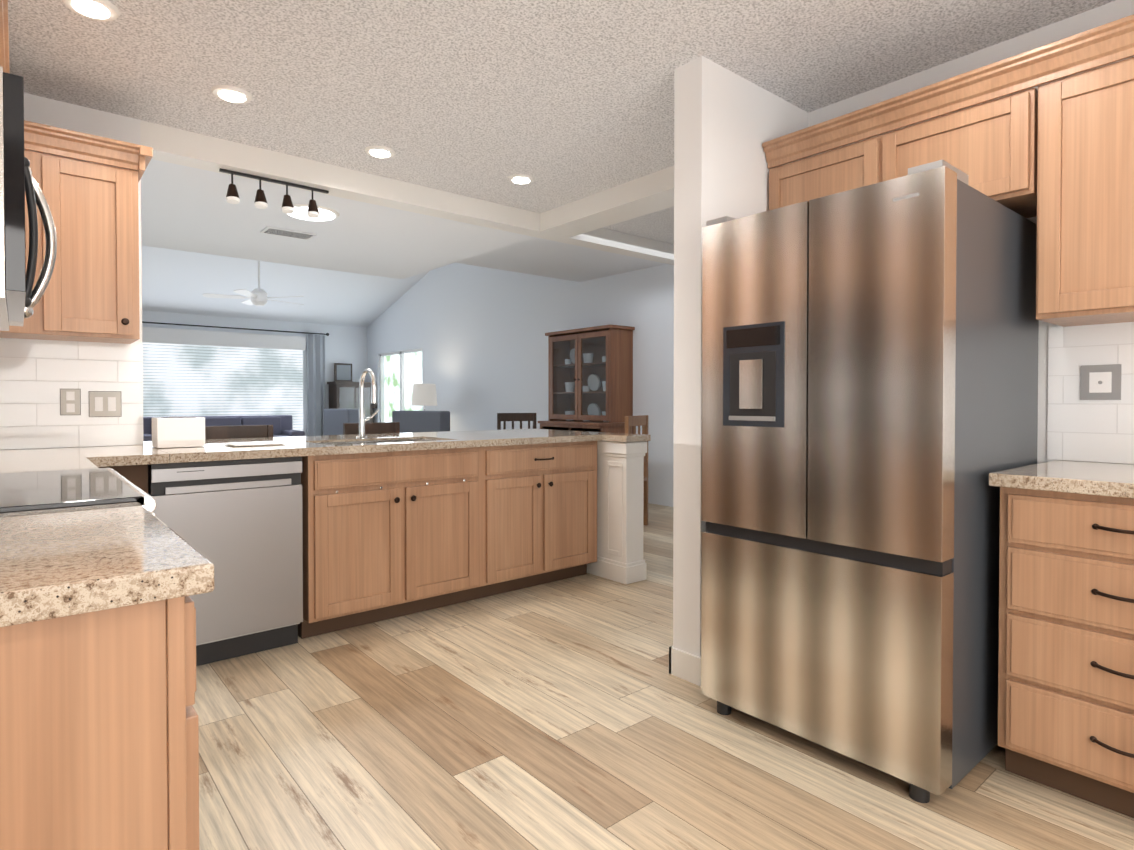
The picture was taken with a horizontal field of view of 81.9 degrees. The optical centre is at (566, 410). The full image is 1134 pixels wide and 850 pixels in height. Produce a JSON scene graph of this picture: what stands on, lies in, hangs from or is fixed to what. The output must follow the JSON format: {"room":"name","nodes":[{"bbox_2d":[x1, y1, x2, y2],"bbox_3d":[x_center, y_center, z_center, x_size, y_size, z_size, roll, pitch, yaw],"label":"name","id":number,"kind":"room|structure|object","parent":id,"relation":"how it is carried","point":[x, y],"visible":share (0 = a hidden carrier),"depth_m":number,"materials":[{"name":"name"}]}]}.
{"room":"kitchen","nodes":[
{"label":"kitchen","id":0,"kind":"room"},
{"bbox_2d":[8,93,141,449],"bbox_3d":[-2.432,-0.156,2.936,0.870,2.480,0.140,-1,1,-40],"label":"wall","id":1,"kind":"structure","parent":0,"point":[58,114],"depth_m":3.02,"materials":[{"name":"white paint"}]},
{"bbox_2d":[142,310,366,435],"bbox_3d":[-7.422,-0.967,10.214,9.150,3.900,0.140,-1,1,-40],"label":"wall","id":2,"kind":"structure","parent":0,"point":[346,344],"depth_m":12.25,"materials":[{"name":"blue paint"}]},
{"bbox_2d":[142,327,305,430],"bbox_3d":[-6.374,-0.477,10.955,3.880,1.760,0.075,-1,1,-40],"label":"window blinds","id":3,"kind":"object","parent":2,"relation":"attached to","point":[187,372],"visible":0.54,"depth_m":11.29,"materials":[{"name":"white plastic"}]},
{"bbox_2d":[142,321,328,335],"bbox_3d":[-6.348,-1.426,10.888,4.770,0.060,0.057,-1,1,-40],"label":"curtain rod","id":4,"kind":"object","parent":2,"relation":"attached to","point":[327,334],"visible":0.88,"depth_m":11.34,"materials":[{"name":"black metal"}]},
{"bbox_2d":[307,334,324,435],"bbox_3d":[-4.710,-0.255,12.282,0.330,2.340,0.070,-1,1,-40],"label":"curtain","id":5,"kind":"object","parent":4,"relation":"hanging from","point":[316,375],"visible":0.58,"depth_m":12.29,"materials":[{"name":"fabric"}]},
{"bbox_2d":[141,159,533,278],"bbox_3d":[-3.432,-1.411,3.619,6.500,0.270,2.200,-1,1,-40],"label":"ceiling","id":6,"kind":"structure","parent":0,"point":[187,209],"depth_m":4.68,"materials":[{"name":"white paint"}]},
{"bbox_2d":[260,226,316,239],"bbox_3d":[-2.016,-1.284,4.734,0.340,0.012,0.180,-1,1,-40],"label":"ceiling vent","id":7,"kind":"object","parent":6,"relation":"in","point":[287,232],"visible":1,"depth_m":4.71,"materials":[{"name":"white metal"}]},
{"bbox_2d":[285,204,339,220],"bbox_3d":[-1.655,-1.275,4.227,0.350,0.017,0.350,-1,1,-40],"label":"recessed light","id":8,"kind":"object","parent":6,"relation":"in","point":[325,214],"visible":0.79,"depth_m":4.22,"materials":[{"name":"white"}]},
{"bbox_2d":[141,237,664,326],"bbox_3d":[-4.597,-2.245,6.836,8.870,1.350,8.640,-1,1,-40],"label":"ceiling","id":9,"kind":"structure","parent":0,"point":[176,281],"depth_m":10.20,"materials":[{"name":"white paint"}]},
{"bbox_2d":[202,261,303,305],"bbox_3d":[-4.133,-1.942,8.735,1.280,1.090,1.218,-1,1,-40],"label":"ceiling fan","id":10,"kind":"object","parent":9,"relation":"hanging from","point":[257,297],"visible":0.88,"depth_m":8.61,"materials":[{"name":"white plastic"}]},
{"bbox_2d":[140,120,673,264],"bbox_3d":[-0.625,-1.402,4.445,5.880,0.230,0.150,-1,1,-40],"label":"header beam","id":11,"kind":"structure","parent":0,"point":[186,148],"depth_m":3.89,"materials":[{"name":"white paint"}]},
{"bbox_2d":[219,168,328,217],"bbox_3d":[-1.601,-1.190,3.611,0.570,0.169,0.067,-1,1,-40],"label":"track light","id":12,"kind":"object","parent":11,"relation":"attached to","point":[260,202],"visible":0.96,"depth_m":3.58,"materials":[{"name":"black metal"}]},
{"bbox_2d":[367,263,673,506],"bbox_3d":[-0.467,-0.949,8.941,0.140,3.900,11.040,-1,1,-40],"label":"wall","id":13,"kind":"structure","parent":0,"point":[476,334],"depth_m":9.13,"materials":[{"name":"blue paint"}]},
{"bbox_2d":[380,348,421,421],"bbox_3d":[-3.021,-0.066,11.992,0.060,2.050,1.820,-1,1,-40],"label":"window frame","id":14,"kind":"structure","parent":13,"relation":"in","point":[402,385],"depth_m":11.99,"materials":[{"name":"white plastic"}]},
{"bbox_2d":[384,352,421,421],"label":"window","id":15,"kind":"structure","parent":13,"relation":"in","point":[413,367],"depth_m":12.39,"materials":[{"name":"clear"}]},
{"bbox_2d":[8,0,1115,212],"bbox_3d":[0.610,-1.421,1.079,3.440,0.100,6.590,-1,1,-40],"label":"ceiling","id":16,"kind":"structure","parent":0,"point":[562,102],"depth_m":2.64,"materials":[{"name":"white paint"}]},
{"bbox_2d":[62,0,119,21],"bbox_3d":[-1.629,-1.378,2.236,0.164,0.015,0.164,-1,1,-40],"label":"recessed light","id":17,"kind":"object","parent":16,"relation":"in","point":[103,10],"visible":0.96,"depth_m":2.23,"materials":[{"name":"white"}]},
{"bbox_2d":[211,85,252,103],"bbox_3d":[-1.474,-1.387,2.875,0.164,0.015,0.164,-1,1,-40],"label":"recessed light","id":18,"kind":"object","parent":16,"relation":"in","point":[232,94],"visible":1,"depth_m":2.85,"materials":[{"name":"white"}]},
{"bbox_2d":[364,145,395,158],"bbox_3d":[-1.012,-1.396,3.538,0.164,0.015,0.164,-1,1,-40],"label":"recessed light","id":19,"kind":"object","parent":16,"relation":"in","point":[377,151],"visible":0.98,"depth_m":3.52,"materials":[{"name":"white"}]},
{"bbox_2d":[508,174,533,184],"bbox_3d":[-0.279,-1.402,3.971,0.164,0.015,0.164,-1,1,-40],"label":"recessed light","id":20,"kind":"object","parent":16,"relation":"in","point":[521,179],"visible":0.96,"depth_m":3.94,"materials":[{"name":"white"}]},
{"bbox_2d":[540,165,673,237],"bbox_3d":[0.543,-1.397,4.042,0.270,0.230,1.970,-1,1,-40],"label":"beam","id":21,"kind":"structure","parent":0,"point":[645,195],"depth_m":4.21,"materials":[{"name":"white paint"}]},
{"bbox_2d":[603,206,673,244],"bbox_3d":[1.576,-1.472,4.817,2.310,0.100,2.110,-1,1,-40],"label":"ceiling","id":22,"kind":"structure","parent":0,"point":[657,225],"depth_m":5.06,"materials":[{"name":"white paint"}]},
{"bbox_2d":[193,503,1133,849],"bbox_3d":[-2.474,1.089,4.355,9.270,0.050,15.640,-1,1,-40],"label":"floor","id":23,"kind":"structure","parent":0,"point":[567,715],"depth_m":2.06,"materials":[{"name":"brown wood"}]},
{"bbox_2d":[0,468,156,515],"bbox_3d":[-1.305,0.573,1.536,0.720,1.060,0.766,-1,1,-40],"label":"range","id":24,"kind":"object","parent":23,"relation":"on","point":[32,491],"visible":0.1,"depth_m":1.46,"materials":[{"name":"black glass"}]},
{"bbox_2d":[0,596,199,849],"bbox_3d":[-0.914,0.674,0.926,0.588,0.875,0.652,-1,1,-40],"label":"base cabinet","id":25,"kind":"object","parent":23,"relation":"on","point":[99,734],"visible":0.69,"depth_m":0.80,"materials":[{"name":"brown wood"}]},
{"bbox_2d":[0,502,213,626],"bbox_3d":[-0.904,0.216,0.916,0.598,0.038,0.683,-1,1,-40],"label":"countertop","id":26,"kind":"structure","parent":25,"relation":"on","point":[60,562],"depth_m":0.85,"materials":[{"name":"stone"}]},
{"bbox_2d":[98,464,147,493],"bbox_3d":[-2.199,0.651,2.621,0.804,0.876,0.640,-1,1,-40],"label":"base cabinet","id":27,"kind":"object","parent":23,"relation":"on","point":[137,475],"depth_m":2.59,"materials":[{"name":"brown wood"}]},
{"bbox_2d":[143,415,304,440],"bbox_3d":[-5.707,0.535,10.782,2.400,0.880,0.950,-1,1,-40],"label":"sofa","id":28,"kind":"object","parent":23,"relation":"on","point":[282,425],"visible":0.17,"depth_m":11.07,"materials":[{"name":"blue fabric"}]},
{"bbox_2d":[148,456,302,665],"bbox_3d":[-1.624,0.645,3.028,0.586,0.875,0.596,-1,1,-40],"label":"dishwasher","id":29,"kind":"object","parent":23,"relation":"on","point":[238,524],"visible":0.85,"depth_m":2.83,"materials":[{"name":"grey metal"}]},
{"bbox_2d":[205,425,272,438],"bbox_3d":[-1.998,0.583,4.069,0.420,0.970,0.400,-1,1,-40],"label":"bar stool","id":30,"kind":"object","parent":23,"relation":"on","point":[239,431],"visible":0.15,"depth_m":4.20,"materials":[{"name":"brown wood"}]},
{"bbox_2d":[324,409,358,434],"bbox_3d":[-3.684,0.465,11.530,0.920,1.000,0.880,1,1,40],"label":"armchair","id":31,"kind":"object","parent":23,"relation":"on","point":[335,420],"visible":0.1,"depth_m":11.14,"materials":[{"name":"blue fabric"}]},
{"bbox_2d":[327,381,372,422],"bbox_3d":[-4.158,0.200,12.587,0.760,1.500,0.448,-1,1,-40],"label":"curio cabinet","id":32,"kind":"object","parent":23,"relation":"on","point":[344,395],"visible":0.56,"depth_m":12.43,"materials":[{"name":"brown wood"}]},
{"bbox_2d":[334,363,351,381],"bbox_3d":[-4.311,-0.731,12.601,0.340,0.358,0.035,-1,1,-40],"label":"framed picture","id":33,"kind":"object","parent":32,"relation":"on","point":[342,372],"visible":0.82,"depth_m":12.58,"materials":[{"name":"brown wood"}]},
{"bbox_2d":[343,422,399,434],"bbox_3d":[-1.309,0.575,4.648,0.420,0.970,0.400,-1,1,-40],"label":"bar stool","id":34,"kind":"object","parent":23,"relation":"on","point":[373,428],"visible":0.1,"depth_m":4.78,"materials":[{"name":"brown wood"}]},
{"bbox_2d":[298,469,469,636],"bbox_3d":[-1.003,0.733,3.554,0.823,0.686,0.630,-1,1,-40],"label":"base cabinet","id":35,"kind":"object","parent":23,"relation":"on","point":[390,535],"depth_m":3.23,"materials":[{"name":"brown wood"}]},
{"bbox_2d":[392,411,449,432],"bbox_3d":[-1.832,0.499,9.096,0.920,1.000,0.880,0,1,25],"label":"armchair","id":36,"kind":"object","parent":23,"relation":"on","point":[423,421],"visible":0.08,"depth_m":8.66,"materials":[{"name":"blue fabric"}]},
{"bbox_2d":[410,441,596,600],"bbox_3d":[-0.364,0.630,4.091,0.962,0.876,0.630,-1,1,-40],"label":"base cabinet","id":37,"kind":"object","parent":23,"relation":"on","point":[533,507],"depth_m":3.80,"materials":[{"name":"brown wood"}]},
{"bbox_2d":[0,453,111,473],"bbox_3d":[-1.824,0.201,2.012,0.600,0.038,0.630,-1,1,-40],"label":"countertop","id":38,"kind":"structure","parent":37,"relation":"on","point":[43,459],"depth_m":2.28,"materials":[{"name":"stone"}]},
{"bbox_2d":[0,429,631,465],"bbox_3d":[-1.266,0.179,3.565,3.453,0.038,1.025,-1,1,-40],"label":"countertop","id":39,"kind":"structure","parent":37,"relation":"on","point":[295,446],"depth_m":3.22,"materials":[{"name":"stone"}]},
{"bbox_2d":[152,417,204,447],"bbox_3d":[-1.800,0.098,3.027,0.190,0.135,0.160,-1,1,-40],"label":"toaster","id":40,"kind":"object","parent":39,"relation":"on","point":[170,432],"visible":0.98,"depth_m":2.96,"materials":[{"name":"white plastic"}]},
{"bbox_2d":[224,441,285,445],"bbox_3d":[-1.511,0.160,3.166,0.230,0.008,0.200,-1,1,-40],"label":"tray","id":41,"kind":"object","parent":39,"relation":"on","point":[257,443],"visible":0.96,"depth_m":3.12,"materials":[{"name":"white plastic"}]},
{"bbox_2d":[356,368,378,437],"bbox_3d":[-1.101,-0.041,3.719,0.134,0.396,0.217,-1,1,-40],"label":"faucet","id":42,"kind":"object","parent":39,"relation":"on","point":[362,419],"visible":1,"depth_m":3.74,"materials":[{"name":"silver metal"}]},
{"bbox_2d":[318,438,434,444],"bbox_3d":[-1.004,0.274,3.535,0.712,0.203,0.402,-1,1,-40],"label":"sink","id":43,"kind":"object","parent":39,"relation":"in","point":[364,442],"visible":0.04,"depth_m":3.71,"materials":[{"name":"silver metal"}]},
{"bbox_2d":[497,413,535,429],"bbox_3d":[-0.483,0.528,6.975,0.440,1.000,0.420,0,1,-20],"label":"dining chair","id":44,"kind":"object","parent":23,"relation":"on","point":[513,417],"visible":0.35,"depth_m":7.13,"materials":[{"name":"brown wood"}]},
{"bbox_2d":[538,324,634,433],"bbox_3d":[0.205,0.036,7.664,0.488,1.965,1.170,-1,1,-40],"label":"hutch","id":45,"kind":"object","parent":23,"relation":"on","point":[590,379],"visible":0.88,"depth_m":7.58,"materials":[{"name":"brown wood"}]},
{"bbox_2d":[587,441,646,583],"bbox_3d":[0.058,0.625,4.511,0.187,0.873,1.171,-1,1,-40],"label":"post","id":46,"kind":"object","parent":23,"relation":"on","point":[620,488],"visible":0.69,"depth_m":4.09,"materials":[{"name":"white"}]},
{"bbox_2d":[625,415,647,524],"bbox_3d":[0.451,0.543,5.866,0.420,1.000,0.440,0,1,30],"label":"dining chair","id":47,"kind":"object","parent":23,"relation":"on","point":[638,421],"visible":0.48,"depth_m":5.92,"materials":[{"name":"brown wood"}]},
{"bbox_2d":[701,160,1038,802],"bbox_3d":[1.075,0.203,2.342,0.872,1.777,0.810,-1,1,-40],"label":"fridge","id":48,"kind":"object","parent":23,"relation":"on","point":[869,388],"visible":0.96,"depth_m":1.98,"materials":[{"name":"grey metal"}]},
{"bbox_2d":[998,487,1133,817],"bbox_3d":[1.726,0.661,1.885,0.647,0.876,0.657,-1,1,-40],"label":"base cabinet","id":49,"kind":"object","parent":23,"relation":"on","point":[1066,657],"visible":1,"depth_m":1.78,"materials":[{"name":"brown wood"}]},
{"bbox_2d":[989,460,1133,497],"bbox_3d":[2.257,0.211,1.223,0.678,0.038,2.375,-1,1,-40],"label":"countertop","id":50,"kind":"structure","parent":49,"relation":"on","point":[1099,478],"depth_m":1.85,"materials":[{"name":"stone"}]},
{"bbox_3d":[-2.225,0.673,10.216,0.500,0.620,0.500,-1,1,-40],"label":"end table","id":51,"kind":"object","parent":23,"relation":"on","visible":0},
{"bbox_2d":[411,384,437,410],"bbox_3d":[-2.225,-0.028,10.206,0.400,0.778,0.400,-1,1,-40],"label":"table lamp","id":52,"kind":"object","parent":51,"relation":"on","point":[424,395],"visible":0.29,"depth_m":10.05,"materials":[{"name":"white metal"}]},
{"bbox_2d":[669,56,807,686],"bbox_3d":[0.835,-0.156,2.926,0.942,2.480,0.164,-1,1,-40],"label":"wall","id":53,"kind":"structure","parent":0,"point":[727,123],"depth_m":2.64,"materials":[{"name":"white paint"}]},
{"bbox_2d":[808,0,1133,463],"bbox_3d":[2.538,-0.137,1.523,0.140,2.480,4.480,-1,1,-40],"label":"wall","id":54,"kind":"structure","parent":0,"point":[1084,21],"depth_m":2.41,"materials":[{"name":"white paint"}]},
{"bbox_2d":[762,48,1037,217],"bbox_3d":[1.315,-0.932,2.585,0.348,0.440,0.976,-1,1,-40],"label":"upper cabinet","id":55,"kind":"object","parent":54,"relation":"attached to","point":[994,142],"depth_m":2.32,"materials":[{"name":"brown wood"}]},
{"bbox_2d":[1026,14,1133,326],"bbox_3d":[1.957,-0.716,1.825,0.348,0.850,1.001,-1,1,-40],"label":"upper cabinet","id":56,"kind":"object","parent":54,"relation":"attached to","point":[1056,158],"depth_m":2.00,"materials":[{"name":"brown wood"}]},
{"bbox_2d":[1047,322,1133,463],"bbox_3d":[2.509,-0.050,1.444,0.008,0.476,2.395,-1,1,-40],"label":"backsplash","id":57,"kind":"structure","parent":54,"relation":"attached to","point":[1078,429],"depth_m":2.27,"materials":[{"name":"tile"}]},
{"bbox_2d":[1080,364,1120,399],"bbox_3d":[1.828,-0.097,2.240,0.006,0.120,0.110,-1,1,-40],"label":"electrical outlet box","id":58,"kind":"object","parent":57,"relation":"attached to","point":[1100,382],"visible":1,"depth_m":2.24,"materials":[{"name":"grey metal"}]},
{"bbox_3d":[-0.743,-0.118,0.143,0.140,2.480,6.590,-1,1,-40],"label":"wall","id":59,"kind":"structure","parent":0,"visible":0},
{"bbox_2d":[0,331,7,337],"bbox_3d":[-2.174,-0.722,2.226,0.358,0.850,0.567,-1,1,-40],"label":"upper cabinet","id":60,"kind":"object","parent":59,"relation":"attached to","point":[2,333],"depth_m":2.67,"materials":[{"name":"brown wood"}]},
{"bbox_2d":[0,66,56,330],"bbox_3d":[-1.415,-0.433,1.429,0.487,0.435,0.756,-1,1,-40],"label":"microwave","id":61,"kind":"object","parent":60,"relation":"attached to","point":[20,298],"visible":1,"depth_m":1.25,"materials":[{"name":"silver metal"}]},
{"bbox_2d":[0,338,142,449],"bbox_3d":[-2.373,-0.074,2.890,0.840,0.484,0.008,-1,1,-40],"label":"backsplash","id":62,"kind":"structure","parent":59,"relation":"attached to","point":[36,375],"depth_m":2.95,"materials":[{"name":"tile"}]},
{"bbox_2d":[60,389,80,414],"bbox_3d":[-2.260,-0.039,2.975,0.076,0.121,0.008,-1,1,-40],"label":"outlet","id":63,"kind":"object","parent":62,"relation":"attached to","point":[70,401],"visible":1,"depth_m":2.97,"materials":[{"name":"grey plastic"}]},
{"bbox_2d":[89,391,121,416],"bbox_3d":[-2.161,-0.030,3.058,0.126,0.121,0.008,-1,1,-40],"label":"light switch","id":64,"kind":"object","parent":62,"relation":"attached to","point":[104,403],"visible":1,"depth_m":3.06,"materials":[{"name":"grey plastic"}]},
{"bbox_2d":[64,129,143,343],"bbox_3d":[-2.111,-0.736,2.890,0.332,0.840,0.328,-1,1,-40],"label":"upper cabinet","id":65,"kind":"object","parent":59,"relation":"attached to","point":[91,293],"depth_m":2.79,"materials":[{"name":"brown wood"}]}
]}

